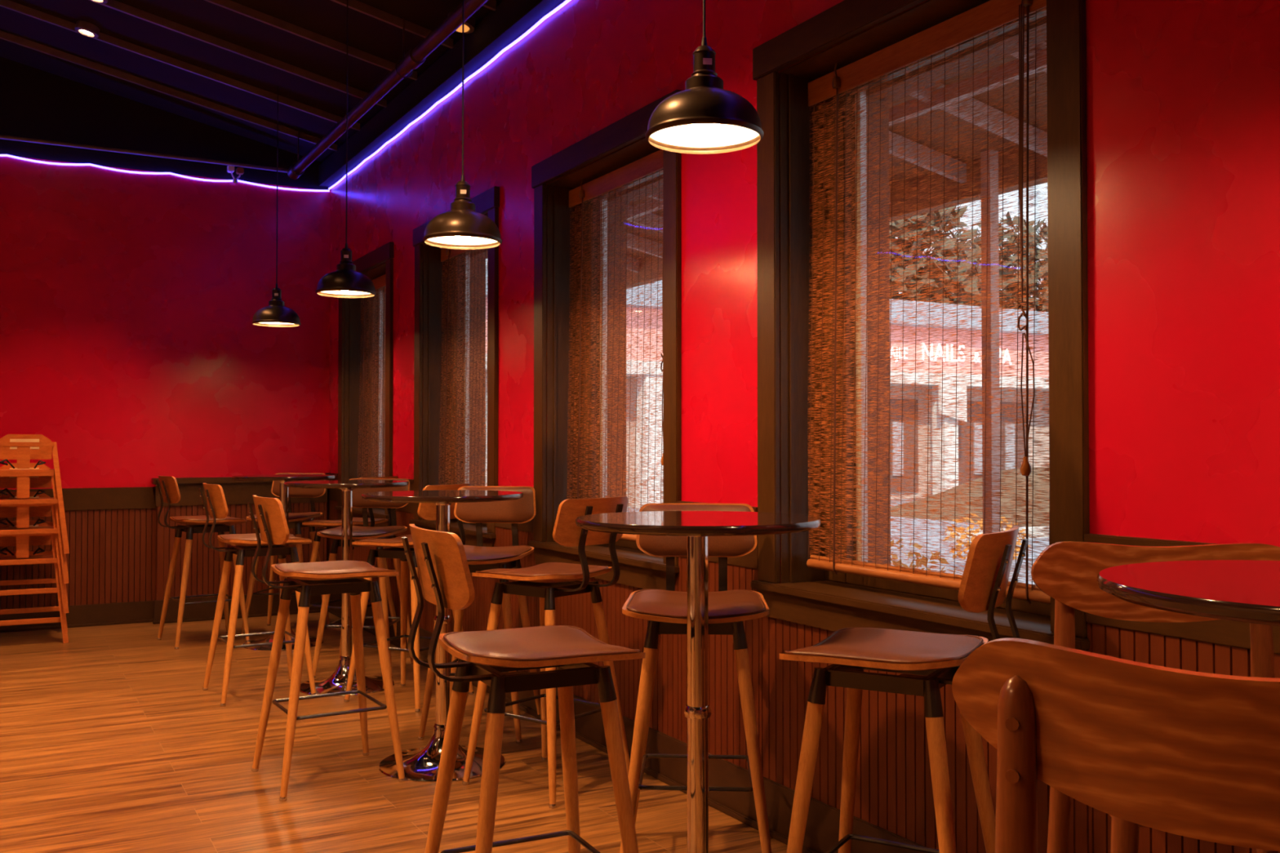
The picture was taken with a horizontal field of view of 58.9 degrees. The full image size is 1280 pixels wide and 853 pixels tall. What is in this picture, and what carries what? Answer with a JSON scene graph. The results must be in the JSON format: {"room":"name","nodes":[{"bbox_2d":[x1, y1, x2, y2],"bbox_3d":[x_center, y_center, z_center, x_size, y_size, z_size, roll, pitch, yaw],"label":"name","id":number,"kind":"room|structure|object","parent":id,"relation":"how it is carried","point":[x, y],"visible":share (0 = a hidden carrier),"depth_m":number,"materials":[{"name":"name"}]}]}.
{"room":"cafe","nodes":[
{"label":"cafe","id":0,"kind":"room"},
{"bbox_2d":[0,156,330,489],"bbox_3d":[-5.673,-0.241,7.039,7.390,3.235,0.200,1,-1,-29],"label":"wall","id":1,"kind":"structure","parent":0,"point":[130,342],"depth_m":8.17,"materials":[{"name":"red paint"}]},
{"bbox_2d":[0,600,153,632],"bbox_3d":[-6.151,1.294,6.606,6.160,0.150,0.040,1,-1,-29],"label":"baseboard","id":2,"kind":"structure","parent":1,"relation":"attached to","point":[132,612],"depth_m":7.91,"materials":[{"name":"paint"}]},
{"bbox_2d":[0,508,155,609],"bbox_3d":[-6.156,0.886,6.624,6.160,0.675,0.016,1,-1,-29],"label":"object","id":3,"kind":"structure","parent":1,"relation":"attached to","point":[111,558],"depth_m":7.94,"materials":[{"name":"paint"}]},
{"bbox_2d":[0,487,155,511],"bbox_3d":[-6.154,0.484,6.627,6.160,0.154,0.024,1,-1,-29],"label":"trim","id":4,"kind":"structure","parent":1,"relation":"attached to","point":[108,498],"depth_m":7.96,"materials":[{"name":"brown paint"}]},
{"bbox_2d":[0,134,288,173],"bbox_3d":[-5.702,-1.960,6.836,7.010,0.033,0.028,1,-1,-29],"label":"conduit","id":5,"kind":"object","parent":1,"relation":"attached to","point":[2,136],"visible":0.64,"depth_m":8.03,"materials":[{"name":"paint"}]},
{"bbox_2d":[156,506,164,599],"bbox_3d":[-3.402,0.897,8.038,0.042,0.665,0.024,1,-1,-29],"label":"trim","id":6,"kind":"structure","parent":1,"relation":"attached to","point":[160,530],"depth_m":8.03,"materials":[{"name":"paint"}]},
{"bbox_2d":[0,154,329,191],"bbox_3d":[-5.542,-1.845,7.011,7.198,0.037,0.015,1,-1,-29],"label":"led light strip","id":7,"kind":"object","parent":1,"relation":"attached to","point":[1,155],"visible":0.98,"depth_m":8.17,"materials":[{"name":"blue"}]},
{"bbox_2d":[0,56,330,191],"bbox_3d":[-5.673,-2.791,7.085,7.390,1.865,0.200,1,-1,-29],"label":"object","id":8,"kind":"structure","parent":1,"relation":"attached to","point":[35,103],"depth_m":8.04,"materials":[{"name":"paint"}]},
{"bbox_2d":[152,591,322,624],"bbox_3d":[-2.908,1.317,8.296,1.220,0.165,0.042,1,-1,-29],"label":"trim","id":9,"kind":"structure","parent":1,"relation":"attached to","point":[259,603],"depth_m":8.18,"materials":[{"name":"paint"}]},
{"bbox_2d":[151,476,327,506],"bbox_3d":[-2.922,0.472,8.350,1.237,0.199,0.135,1,-1,-29],"label":"trim","id":10,"kind":"structure","parent":1,"relation":"attached to","point":[235,491],"depth_m":8.25,"materials":[{"name":"brown paint"}]},
{"bbox_2d":[163,502,326,599],"bbox_3d":[-2.884,0.902,8.332,1.150,0.665,0.016,1,-1,-29],"label":"trim","id":11,"kind":"structure","parent":1,"relation":"attached to","point":[204,577],"depth_m":8.20,"materials":[{"name":"paint"}]},
{"bbox_2d":[0,0,503,162],"bbox_3d":[-2.685,-2.980,1.763,7.790,1.736,12.410,1,-1,-29],"label":"ceiling","id":12,"kind":"structure","parent":0,"point":[222,64],"depth_m":6.93,"materials":[{"name":"paint"}]},
{"bbox_2d":[74,20,99,37],"bbox_3d":[-3.354,-2.411,6.877,0.137,0.070,0.133,0,-1,-22],"label":"ceiling spotlight","id":13,"kind":"object","parent":12,"relation":"attached to","point":[81,27],"visible":1,"depth_m":6.84,"materials":[{"name":"paint"}]},
{"bbox_2d":[251,85,301,327],"bbox_3d":[-2.335,-1.424,7.294,0.302,1.542,0.302,1,-1,-29],"label":"pendant lamp","id":14,"kind":"object","parent":12,"relation":"hanging from","point":[276,314],"visible":1,"depth_m":7.24,"materials":[{"name":"brown metal"}]},
{"bbox_2d":[268,288,284,306],"bbox_3d":[-2.335,-0.828,7.283,0.112,0.126,0.112,1,-1,-29],"label":"socket","id":15,"kind":"object","parent":14,"relation":"attached to","point":[276,300],"depth_m":7.25,"materials":[{"name":"brown metal"}]},
{"bbox_2d":[315,0,376,297],"bbox_3d":[-1.508,-1.449,5.831,0.302,1.543,0.302,1,-1,-29],"label":"pendant lamp","id":16,"kind":"object","parent":12,"relation":"hanging from","point":[345,282],"visible":1,"depth_m":5.77,"materials":[{"name":"brown metal"}]},
{"bbox_2d":[336,248,355,271],"bbox_3d":[-1.508,-0.853,5.821,0.112,0.126,0.112,1,-1,-29],"label":"socket","id":17,"kind":"object","parent":16,"relation":"attached to","point":[345,264],"depth_m":5.79,"materials":[{"name":"brown metal"}]},
{"bbox_2d":[287,0,488,179],"bbox_3d":[0.291,-2.048,3.238,0.095,0.323,11.497,1,-1,-29],"label":"pipe","id":18,"kind":"object","parent":12,"relation":"hanging from","point":[416,55],"visible":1,"depth_m":6.01,"materials":[{"name":"metal"}]},
{"bbox_2d":[422,0,502,249],"bbox_3d":[-0.683,-1.475,4.374,0.302,1.539,0.302,1,-1,-29],"label":"pendant lamp","id":19,"kind":"object","parent":12,"relation":"hanging from","point":[462,228],"visible":1,"depth_m":4.31,"materials":[{"name":"brown metal"}]},
{"bbox_2d":[449,181,475,212],"bbox_3d":[-0.683,-0.881,4.364,0.112,0.126,0.112,1,-1,-29],"label":"socket","id":20,"kind":"object","parent":19,"relation":"attached to","point":[462,202],"depth_m":4.34,"materials":[{"name":"brown metal"}]},
{"bbox_2d":[644,0,764,154],"bbox_3d":[0.164,-1.500,2.906,0.302,1.535,0.302,1,-1,-29],"label":"pendant lamp","id":21,"kind":"object","parent":12,"relation":"hanging from","point":[704,117],"visible":1,"depth_m":2.85,"materials":[{"name":"brown metal"}]},
{"bbox_2d":[684,44,723,89],"bbox_3d":[0.164,-0.907,2.895,0.112,0.126,0.112,1,-1,-29],"label":"socket","id":22,"kind":"object","parent":21,"relation":"attached to","point":[704,75],"depth_m":2.87,"materials":[{"name":"brown metal"}]},
{"bbox_2d":[0,612,786,852],"bbox_3d":[-2.647,1.333,1.822,7.590,0.100,12.210,1,-1,-29],"label":"floor","id":23,"kind":"structure","parent":0,"point":[112,740],"depth_m":4.43,"materials":[{"name":"brown wood"}]},
{"bbox_2d":[0,520,68,643],"bbox_3d":[-3.991,1.001,7.330,0.530,0.769,0.512,1,-1,-27],"label":"high chair","id":24,"kind":"object","parent":23,"relation":"on","point":[22,542],"visible":0.83,"depth_m":7.23,"materials":[{"name":"brown wood"}]},
{"bbox_2d":[0,491,68,613],"bbox_3d":[-3.991,0.812,7.333,0.530,0.768,0.512,1,-1,-27],"label":"high chair","id":25,"kind":"object","parent":24,"relation":"on","point":[22,513],"visible":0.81,"depth_m":7.26,"materials":[{"name":"brown wood"}]},
{"bbox_2d":[0,462,69,583],"bbox_3d":[-3.991,0.623,7.337,0.530,0.769,0.512,1,-1,-27],"label":"high chair","id":26,"kind":"object","parent":25,"relation":"on","point":[22,482],"visible":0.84,"depth_m":7.25,"materials":[{"name":"brown wood"}]},
{"bbox_2d":[0,434,69,554],"bbox_3d":[-3.991,0.434,7.340,0.530,0.769,0.512,1,-1,-27],"label":"high chair","id":27,"kind":"object","parent":26,"relation":"on","point":[23,448],"visible":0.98,"depth_m":7.26,"materials":[{"name":"brown wood"}]},
{"bbox_2d":[155,475,249,649],"bbox_3d":[-2.830,0.849,7.292,0.511,1.068,0.454,1,-1,-36],"label":"bar stool","id":28,"kind":"object","parent":23,"relation":"on","point":[171,494],"visible":0.88,"depth_m":7.23,"materials":[{"name":"brown wood"}]},
{"bbox_2d":[173,515,236,519],"bbox_3d":[-2.795,0.601,7.322,0.373,0.038,0.396,1,-1,-36],"label":"seat cushion","id":29,"kind":"object","parent":28,"relation":"on","point":[180,517],"depth_m":7.25,"materials":[{"name":"brown leather"}]},
{"bbox_2d":[198,483,316,706],"bbox_3d":[-1.956,0.822,5.755,0.511,1.068,0.454,1,-1,-32],"label":"bar stool","id":30,"kind":"object","parent":23,"relation":"on","point":[215,495],"visible":0.74,"depth_m":5.69,"materials":[{"name":"brown wood"}]},
{"bbox_2d":[221,533,304,540],"bbox_3d":[-1.920,0.573,5.782,0.373,0.038,0.396,1,-1,-32],"label":"seat cushion","id":31,"kind":"object","parent":30,"relation":"on","point":[232,536],"depth_m":5.72,"materials":[{"name":"brown leather"}]},
{"bbox_2d":[231,474,335,651],"bbox_3d":[-2.260,0.846,7.192,0.630,1.067,0.630,1,-1,-29],"label":"bar table","id":32,"kind":"object","parent":23,"relation":"on","point":[282,479],"visible":0.47,"depth_m":7.10,"materials":[{"name":"metal"}]},
{"bbox_2d":[240,472,329,634],"bbox_3d":[-2.399,0.857,7.734,0.454,1.068,0.511,0,-1,4],"label":"bar stool","id":33,"kind":"object","parent":23,"relation":"on","point":[295,522],"visible":0.55,"depth_m":7.84,"materials":[{"name":"brown wood"}]},
{"bbox_2d":[248,511,319,519],"bbox_3d":[-2.401,0.608,7.695,0.396,0.038,0.373,0,-1,4],"label":"seat cushion","id":34,"kind":"object","parent":33,"relation":"on","point":[291,516],"depth_m":7.57,"materials":[{"name":"brown leather"}]},
{"bbox_2d":[272,473,324,497],"bbox_3d":[-2.385,0.412,7.942,0.368,0.162,0.061,0,-1,4],"label":"backrest","id":35,"kind":"object","parent":33,"relation":"on","point":[293,492],"depth_m":7.93,"materials":[{"name":"brown wood"}]},
{"bbox_2d":[247,494,405,801],"bbox_3d":[-1.206,0.795,4.296,0.511,1.068,0.454,1,-1,-31],"label":"bar stool","id":36,"kind":"object","parent":23,"relation":"on","point":[331,577],"visible":1,"depth_m":4.24,"materials":[{"name":"brown wood"}]},
{"bbox_2d":[276,560,387,574],"bbox_3d":[-1.170,0.547,4.323,0.373,0.038,0.396,1,-1,-31],"label":"seat cushion","id":37,"kind":"object","parent":36,"relation":"on","point":[331,567],"depth_m":4.24,"materials":[{"name":"brown leather"}]},
{"bbox_2d":[368,580,382,602],"bbox_3d":[-0.998,0.623,4.277,0.046,0.082,0.046,1,-1,-31],"label":"socket","id":38,"kind":"object","parent":36,"relation":"attached to","point":[375,593],"depth_m":4.26,"materials":[{"name":"black metal"}]},
{"bbox_2d":[284,480,408,696],"bbox_3d":[-1.533,0.823,5.926,0.630,1.067,0.630,1,-1,-29],"label":"bar table","id":39,"kind":"object","parent":23,"relation":"on","point":[337,681],"visible":0.71,"depth_m":5.89,"materials":[{"name":"metal"}]},
{"bbox_2d":[302,475,398,649],"bbox_3d":[-1.791,0.845,7.056,0.511,1.068,0.454,-1,-1,28],"label":"bar stool","id":40,"kind":"object","parent":23,"relation":"on","point":[358,522],"visible":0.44,"depth_m":7.00,"materials":[{"name":"brown wood"}]},
{"bbox_2d":[309,517,384,523],"bbox_3d":[-1.829,0.597,7.081,0.373,0.038,0.396,-1,-1,28],"label":"seat cushion","id":41,"kind":"object","parent":40,"relation":"on","point":[355,520],"depth_m":6.97,"materials":[{"name":"brown leather"}]},
{"bbox_2d":[312,478,413,678],"bbox_3d":[-1.534,0.832,6.360,0.454,1.068,0.511,0,-1,5],"label":"bar stool","id":42,"kind":"object","parent":23,"relation":"on","point":[359,533],"visible":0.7,"depth_m":6.21,"materials":[{"name":"brown wood"}]},
{"bbox_2d":[320,525,403,537],"bbox_3d":[-1.538,0.583,6.322,0.396,0.038,0.373,0,-1,5],"label":"seat cushion","id":43,"kind":"object","parent":42,"relation":"on","point":[357,531],"depth_m":6.19,"materials":[{"name":"brown leather"}]},
{"bbox_2d":[351,479,408,507],"bbox_3d":[-1.517,0.387,6.568,0.368,0.162,0.061,0,-1,5],"label":"backrest","id":44,"kind":"object","parent":42,"relation":"on","point":[357,502],"depth_m":6.55,"materials":[{"name":"brown wood"}]},
{"bbox_2d":[343,483,474,711],"bbox_3d":[-1.123,0.819,5.636,0.511,1.068,0.454,-1,-1,28],"label":"bar stool","id":45,"kind":"object","parent":23,"relation":"on","point":[426,511],"visible":0.46,"depth_m":5.55,"materials":[{"name":"brown wood"}]},
{"bbox_2d":[361,534,412,543],"bbox_3d":[-1.161,0.571,5.660,0.373,0.038,0.396,-1,-1,28],"label":"seat cushion","id":46,"kind":"object","parent":45,"relation":"on","point":[397,540],"depth_m":5.51,"materials":[{"name":"brown leather"}]},
{"bbox_2d":[361,489,523,782],"bbox_3d":[-0.778,0.797,4.475,0.630,1.067,0.630,1,-1,-29],"label":"bar table","id":47,"kind":"object","parent":23,"relation":"on","point":[420,764],"visible":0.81,"depth_m":4.42,"materials":[{"name":"metal"}]},
{"bbox_2d":[417,485,541,743],"bbox_3d":[-0.694,0.809,5.063,0.454,1.068,0.511,0,-1,7],"label":"bar stool","id":48,"kind":"object","parent":23,"relation":"on","point":[479,557],"visible":0.63,"depth_m":5.18,"materials":[{"name":"brown wood"}]},
{"bbox_2d":[455,487,533,522],"bbox_3d":[-0.669,0.364,5.270,0.368,0.162,0.061,0,-1,7],"label":"backrest","id":49,"kind":"object","parent":48,"relation":"on","point":[521,510],"depth_m":5.26,"materials":[{"name":"brown wood"}]},
{"bbox_2d":[463,545,529,561],"bbox_3d":[-0.699,0.560,5.025,0.396,0.038,0.373,0,-1,7],"label":"seat cushion","id":50,"kind":"object","parent":48,"relation":"on","point":[473,553],"depth_m":4.90,"materials":[{"name":"brown leather"}]},
{"bbox_2d":[401,524,645,852],"bbox_3d":[-0.282,0.766,2.649,0.511,1.068,0.454,1,-1,-26],"label":"bar stool","id":51,"kind":"object","parent":23,"relation":"on","point":[445,576],"visible":1,"depth_m":2.58,"materials":[{"name":"brown wood"}]},
{"bbox_2d":[452,658,470,692],"bbox_3d":[-0.428,0.595,2.723,0.046,0.082,0.046,1,-1,-26],"label":"socket","id":52,"kind":"object","parent":51,"relation":"attached to","point":[457,686],"depth_m":2.71,"materials":[{"name":"black metal"}]},
{"bbox_2d":[486,676,506,713],"bbox_3d":[-0.315,0.591,2.494,0.046,0.082,0.046,1,-1,-26],"label":"socket","id":53,"kind":"object","parent":51,"relation":"attached to","point":[497,693],"depth_m":2.48,"materials":[{"name":"black metal"}]},
{"bbox_2d":[446,626,639,661],"bbox_3d":[-0.243,0.517,2.673,0.373,0.038,0.396,1,-1,-26],"label":"seat cushion","id":54,"kind":"object","parent":51,"relation":"on","point":[539,643],"depth_m":2.60,"materials":[{"name":"brown leather"}]},
{"bbox_2d":[595,665,617,702],"bbox_3d":[-0.077,0.593,2.611,0.046,0.082,0.046,1,-1,-26],"label":"socket","id":55,"kind":"object","parent":51,"relation":"attached to","point":[606,692],"depth_m":2.60,"materials":[{"name":"black metal"}]},
{"bbox_2d":[462,496,630,808],"bbox_3d":[-0.323,0.794,4.222,0.511,1.068,0.454,-1,-1,38],"label":"bar stool","id":56,"kind":"object","parent":23,"relation":"on","point":[548,581],"visible":0.78,"depth_m":4.14,"materials":[{"name":"brown wood"}]},
{"bbox_2d":[491,582,503,604],"bbox_3d":[-0.532,0.622,4.228,0.046,0.082,0.046,-1,-1,38],"label":"socket","id":57,"kind":"object","parent":56,"relation":"attached to","point":[497,597],"depth_m":4.21,"materials":[{"name":"black metal"}]},
{"bbox_2d":[481,562,606,577],"bbox_3d":[-0.356,0.546,4.253,0.373,0.038,0.396,-1,-1,38],"label":"seat cushion","id":58,"kind":"object","parent":56,"relation":"on","point":[548,569],"depth_m":4.17,"materials":[{"name":"brown leather"}]},
{"bbox_2d":[619,502,771,852],"bbox_3d":[0.171,0.780,3.448,0.454,1.068,0.511,0,-1,3],"label":"bar stool","id":59,"kind":"object","parent":23,"relation":"on","point":[665,611],"visible":0.64,"depth_m":3.27,"materials":[{"name":"brown wood"}]},
{"bbox_2d":[643,620,659,648],"bbox_3d":[0.034,0.606,3.293,0.046,0.082,0.046,0,-1,3],"label":"socket","id":60,"kind":"object","parent":59,"relation":"attached to","point":[652,633],"depth_m":3.28,"materials":[{"name":"black metal"}]},
{"bbox_2d":[628,590,763,618],"bbox_3d":[0.168,0.531,3.409,0.396,0.038,0.373,0,-1,3],"label":"seat cushion","id":61,"kind":"object","parent":59,"relation":"on","point":[642,604],"depth_m":3.29,"materials":[{"name":"brown leather"}]},
{"bbox_2d":[639,504,754,555],"bbox_3d":[0.182,0.335,3.656,0.368,0.162,0.061,0,-1,3],"label":"backrest","id":62,"kind":"object","parent":59,"relation":"on","point":[652,545],"depth_m":3.64,"materials":[{"name":"brown wood"}]},
{"bbox_2d":[731,621,747,649],"bbox_3d":[0.289,0.605,3.278,0.046,0.082,0.046,0,-1,3],"label":"socket","id":63,"kind":"object","parent":59,"relation":"attached to","point":[740,642],"depth_m":3.27,"materials":[{"name":"black metal"}]},
{"bbox_2d":[575,511,821,852],"bbox_3d":[0.149,0.769,2.920,0.630,1.067,0.630,1,-1,-29],"label":"bar table","id":64,"kind":"object","parent":23,"relation":"on","point":[697,526],"visible":1,"depth_m":2.90,"materials":[{"name":"laminate"}]},
{"bbox_2d":[778,525,1028,852],"bbox_3d":[0.614,0.765,2.615,0.511,1.068,0.454,-1,-1,30],"label":"bar stool","id":65,"kind":"object","parent":23,"relation":"on","point":[937,657],"visible":0.98,"depth_m":2.56,"materials":[{"name":"brown wood"}]},
{"bbox_2d":[807,666,828,704],"bbox_3d":[0.406,0.593,2.592,0.046,0.082,0.046,-1,-1,30],"label":"socket","id":66,"kind":"object","parent":65,"relation":"attached to","point":[820,681],"depth_m":2.58,"materials":[{"name":"black metal"}]},
{"bbox_2d":[787,627,980,664],"bbox_3d":[0.577,0.517,2.641,0.373,0.038,0.396,-1,-1,30],"label":"seat cushion","id":67,"kind":"object","parent":65,"relation":"on","point":[846,646],"depth_m":2.57,"materials":[{"name":"brown leather"}]},
{"bbox_2d":[923,680,943,717],"bbox_3d":[0.635,0.591,2.457,0.046,0.082,0.046,-1,-1,30],"label":"socket","id":68,"kind":"object","parent":65,"relation":"attached to","point":[933,708],"depth_m":2.45,"materials":[{"name":"black metal"}]},
{"bbox_2d":[951,638,1279,852],"bbox_3d":[0.560,0.730,1.048,0.465,1.080,0.457,-1,-1,31],"label":"bar chair","id":69,"kind":"object","parent":23,"relation":"on","point":[1192,754],"visible":1,"depth_m":0.93,"materials":[{"name":"brown wood"}]},
{"bbox_2d":[1031,541,1279,852],"bbox_3d":[0.911,0.744,1.849,0.465,1.080,0.457,0,-1,7],"label":"bar chair","id":70,"kind":"object","parent":23,"relation":"on","point":[1066,571],"visible":0.4,"depth_m":2.03,"materials":[{"name":"brown wood"}]},
{"bbox_2d":[1097,560,1279,626],"bbox_3d":[0.952,0.744,1.509,0.630,1.067,0.630,1,-1,-29],"label":"bar table","id":71,"kind":"object","parent":23,"relation":"on","point":[1246,591],"visible":1,"depth_m":1.49,"materials":[{"name":"laminate"}]},
{"bbox_2d":[328,0,1279,582],"bbox_3d":[0.575,-0.309,3.660,0.200,3.250,12.210,1,-1,-29],"label":"wall","id":72,"kind":"structure","parent":0,"point":[1183,96],"depth_m":2.60,"materials":[{"name":"red paint"}]},
{"bbox_2d":[326,499,337,561],"bbox_3d":[-2.323,0.892,8.584,0.016,0.685,0.350,1,-1,-29],"label":"trim","id":73,"kind":"structure","parent":72,"relation":"attached to","point":[331,513],"depth_m":8.63,"materials":[{"name":"paint"}]},
{"bbox_2d":[333,241,394,527],"bbox_3d":[-1.780,-0.245,7.965,0.395,1.875,1.319,1,-1,-29],"label":"window","id":74,"kind":"structure","parent":72,"relation":"in","point":[349,327],"depth_m":8.37,"materials":[{"name":"brown paint"}]},
{"bbox_2d":[356,274,385,478],"bbox_3d":[-1.825,-0.269,7.938,0.074,1.620,1.083,1,-1,-29],"label":"bamboo blind","id":75,"kind":"object","parent":74,"relation":"attached to","point":[379,282],"visible":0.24,"depth_m":8.10,"materials":[{"name":"brown wood"}]},
{"bbox_2d":[337,546,390,613],"bbox_3d":[-1.921,0.911,7.866,0.016,0.620,1.295,1,-1,-29],"label":"trim","id":76,"kind":"structure","parent":72,"relation":"attached to","point":[361,553],"depth_m":7.79,"materials":[{"name":"paint"}]},
{"bbox_2d":[389,511,413,623],"bbox_3d":[-1.482,0.865,7.085,0.016,0.685,0.498,1,-1,-29],"label":"trim","id":77,"kind":"structure","parent":72,"relation":"attached to","point":[403,518],"depth_m":7.11,"materials":[{"name":"paint"}]},
{"bbox_2d":[318,0,565,186],"bbox_3d":[0.536,-2.184,3.672,0.290,0.500,12.210,1,-1,-29],"label":"trim","id":78,"kind":"structure","parent":72,"relation":"attached to","point":[511,19],"depth_m":6.37,"materials":[{"name":"paint"}]},
{"bbox_2d":[328,0,571,189],"bbox_3d":[0.509,-1.929,3.577,0.015,0.021,11.900,1,-1,-29],"label":"led light strip","id":79,"kind":"object","parent":72,"relation":"attached to","point":[566,2],"visible":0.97,"depth_m":6.17,"materials":[{"name":"blue"}]},
{"bbox_2d":[409,186,499,546],"bbox_3d":[-0.903,-0.273,6.402,0.395,1.875,1.319,1,-1,-29],"label":"window","id":80,"kind":"structure","parent":72,"relation":"in","point":[428,380],"depth_m":6.81,"materials":[{"name":"brown paint"}]},
{"bbox_2d":[438,248,487,485],"bbox_3d":[-0.948,-0.296,6.375,0.074,1.620,1.083,1,-1,-29],"label":"bamboo blind","id":81,"kind":"object","parent":80,"relation":"attached to","point":[446,253],"visible":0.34,"depth_m":6.52,"materials":[{"name":"brown wood"}]},
{"bbox_2d":[417,539,495,632],"bbox_3d":[-1.043,0.883,6.302,0.016,0.620,1.295,1,-1,-29],"label":"trim","id":82,"kind":"structure","parent":72,"relation":"attached to","point":[475,616],"depth_m":5.97,"materials":[{"name":"paint"}]},
{"bbox_2d":[495,527,534,672],"bbox_3d":[-0.607,0.837,5.526,0.016,0.685,0.487,1,-1,-29],"label":"trim","id":83,"kind":"structure","parent":72,"relation":"attached to","point":[504,536],"depth_m":5.48,"materials":[{"name":"paint"}]},
{"bbox_2d":[528,89,681,590],"bbox_3d":[-0.030,-0.301,4.847,0.395,1.875,1.322,1,-1,-29],"label":"window","id":84,"kind":"structure","parent":72,"relation":"in","point":[552,217],"depth_m":5.25,"materials":[{"name":"brown paint"}]},
{"bbox_2d":[566,149,663,542],"bbox_3d":[-0.075,-0.324,4.820,0.074,1.620,1.086,1,-1,-29],"label":"bamboo blind","id":85,"kind":"object","parent":84,"relation":"attached to","point":[651,163],"visible":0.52,"depth_m":4.86,"materials":[{"name":"brown wood"}]},
{"bbox_2d":[534,560,678,739],"bbox_3d":[-0.170,0.855,4.747,0.016,0.620,1.298,1,-1,-29],"label":"trim","id":86,"kind":"structure","parent":72,"relation":"attached to","point":[576,610],"depth_m":4.52,"materials":[{"name":"paint"}]},
{"bbox_2d":[328,593,925,852],"bbox_3d":[0.520,1.227,3.487,0.040,0.172,12.010,1,-1,-29],"label":"baseboard","id":87,"kind":"structure","parent":72,"relation":"attached to","point":[822,828],"depth_m":3.87,"materials":[{"name":"paint"}]},
{"bbox_2d":[675,501,757,569],"bbox_3d":[0.269,0.374,3.964,0.026,0.205,0.513,1,-1,-29],"label":"trim","id":88,"kind":"structure","parent":72,"relation":"attached to","point":[749,560],"depth_m":3.80,"materials":[{"name":"brown paint"}]},
{"bbox_2d":[678,556,759,769],"bbox_3d":[0.273,0.809,3.958,0.016,0.685,0.513,1,-1,-29],"label":"trim","id":89,"kind":"structure","parent":72,"relation":"attached to","point":[726,733],"depth_m":3.90,"materials":[{"name":"paint"}]},
{"bbox_2d":[750,0,1089,651],"bbox_3d":[0.856,-0.329,3.268,0.395,1.875,1.321,1,-1,-29],"label":"window","id":90,"kind":"structure","parent":72,"relation":"in","point":[824,599],"depth_m":3.65,"materials":[{"name":"brown paint"}]},
{"bbox_2d":[806,0,1050,604],"bbox_3d":[0.811,-0.353,3.241,0.074,1.620,1.085,1,-1,-29],"label":"bamboo blind","id":91,"kind":"object","parent":90,"relation":"attached to","point":[988,15],"visible":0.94,"depth_m":3.21,"materials":[{"name":"brown wood"}]},
{"bbox_2d":[759,616,1088,852],"bbox_3d":[0.716,0.827,3.169,0.016,0.620,1.297,1,-1,-29],"label":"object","id":92,"kind":"structure","parent":72,"relation":"attached to","point":[894,792],"depth_m":3.22,"materials":[{"name":"paint"}]},
{"bbox_2d":[1083,533,1279,654],"bbox_3d":[2.247,0.310,0.439,0.026,0.205,4.977,1,-1,-29],"label":"trim","id":93,"kind":"structure","parent":72,"relation":"attached to","point":[1220,632],"depth_m":2.39,"materials":[{"name":"brown paint"}]},
{"bbox_2d":[1087,623,1279,852],"bbox_3d":[2.251,0.745,0.434,0.016,0.685,4.977,1,-1,-29],"label":"trim","id":94,"kind":"structure","parent":72,"relation":"attached to","point":[1130,645],"depth_m":2.43,"materials":[{"name":"paint"}]},
{"label":"outside","id":95,"kind":"structure","parent":0,"visible":0},
{"bbox_2d":[626,498,1048,584],"bbox_3d":[15.459,2.084,36.164,57.610,0.130,72.000,1,-1,-29],"label":"parking lot","id":96,"kind":"structure","parent":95,"point":[916,524],"depth_m":15.97,"materials":[{"name":"grey asphalt"}]},
{"bbox_2d":[484,265,1049,508],"bbox_3d":[6.054,-0.589,32.138,30.000,5.070,6.900,1,-1,-29],"label":"building","id":97,"kind":"structure","parent":96,"relation":"on","point":[956,432],"depth_m":29.59,"materials":[{"name":"paint"}]},
{"bbox_2d":[626,40,1047,533],"bbox_3d":[1.258,-0.269,5.069,2.350,3.460,11.600,1,-1,-29],"label":"porch roof","id":98,"kind":"structure","parent":96,"relation":"on","point":[997,455],"depth_m":5.90,"materials":[{"name":"paint"}]},
{"bbox_2d":[890,537,956,573],"bbox_3d":[1.763,1.156,8.259,1.206,0.771,0.919,1,-1,-29],"label":"shrub","id":99,"kind":"object","parent":96,"relation":"on","point":[892,541],"visible":0.05,"depth_m":8.32,"materials":[{"name":"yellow plant"}]},
{"bbox_2d":[888,204,981,306],"bbox_3d":[9.730,-4.075,44.548,9.499,12.500,5.958,1,-1,-29],"label":"tree","id":100,"kind":"object","parent":96,"relation":"on","point":[962,280],"visible":0.12,"depth_m":43.23,"materials":[{"name":"green plant"}]},
{"bbox_2d":[890,466,1049,527],"bbox_3d":[12.158,1.367,25.722,16.000,0.950,5.998,1,-1,-29],"label":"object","id":101,"kind":"object","parent":96,"relation":"on","point":[975,493],"visible":0.12,"depth_m":21.97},
{"bbox_2d":[943,512,1030,564],"bbox_3d":[3.883,1.275,12.697,1.085,0.650,0.791,1,-1,-29],"label":"shrub","id":102,"kind":"object","parent":96,"relation":"on","point":[957,530],"visible":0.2,"depth_m":12.67,"materials":[{"name":"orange plant"}]},
{"bbox_2d":[937,211,1048,311],"bbox_3d":[16.861,-3.657,50.691,10.124,11.888,6.411,1,-1,-29],"label":"tree","id":103,"kind":"object","parent":96,"relation":"on","point":[1010,258],"visible":0.11,"depth_m":49.27,"materials":[{"name":"green plant"}]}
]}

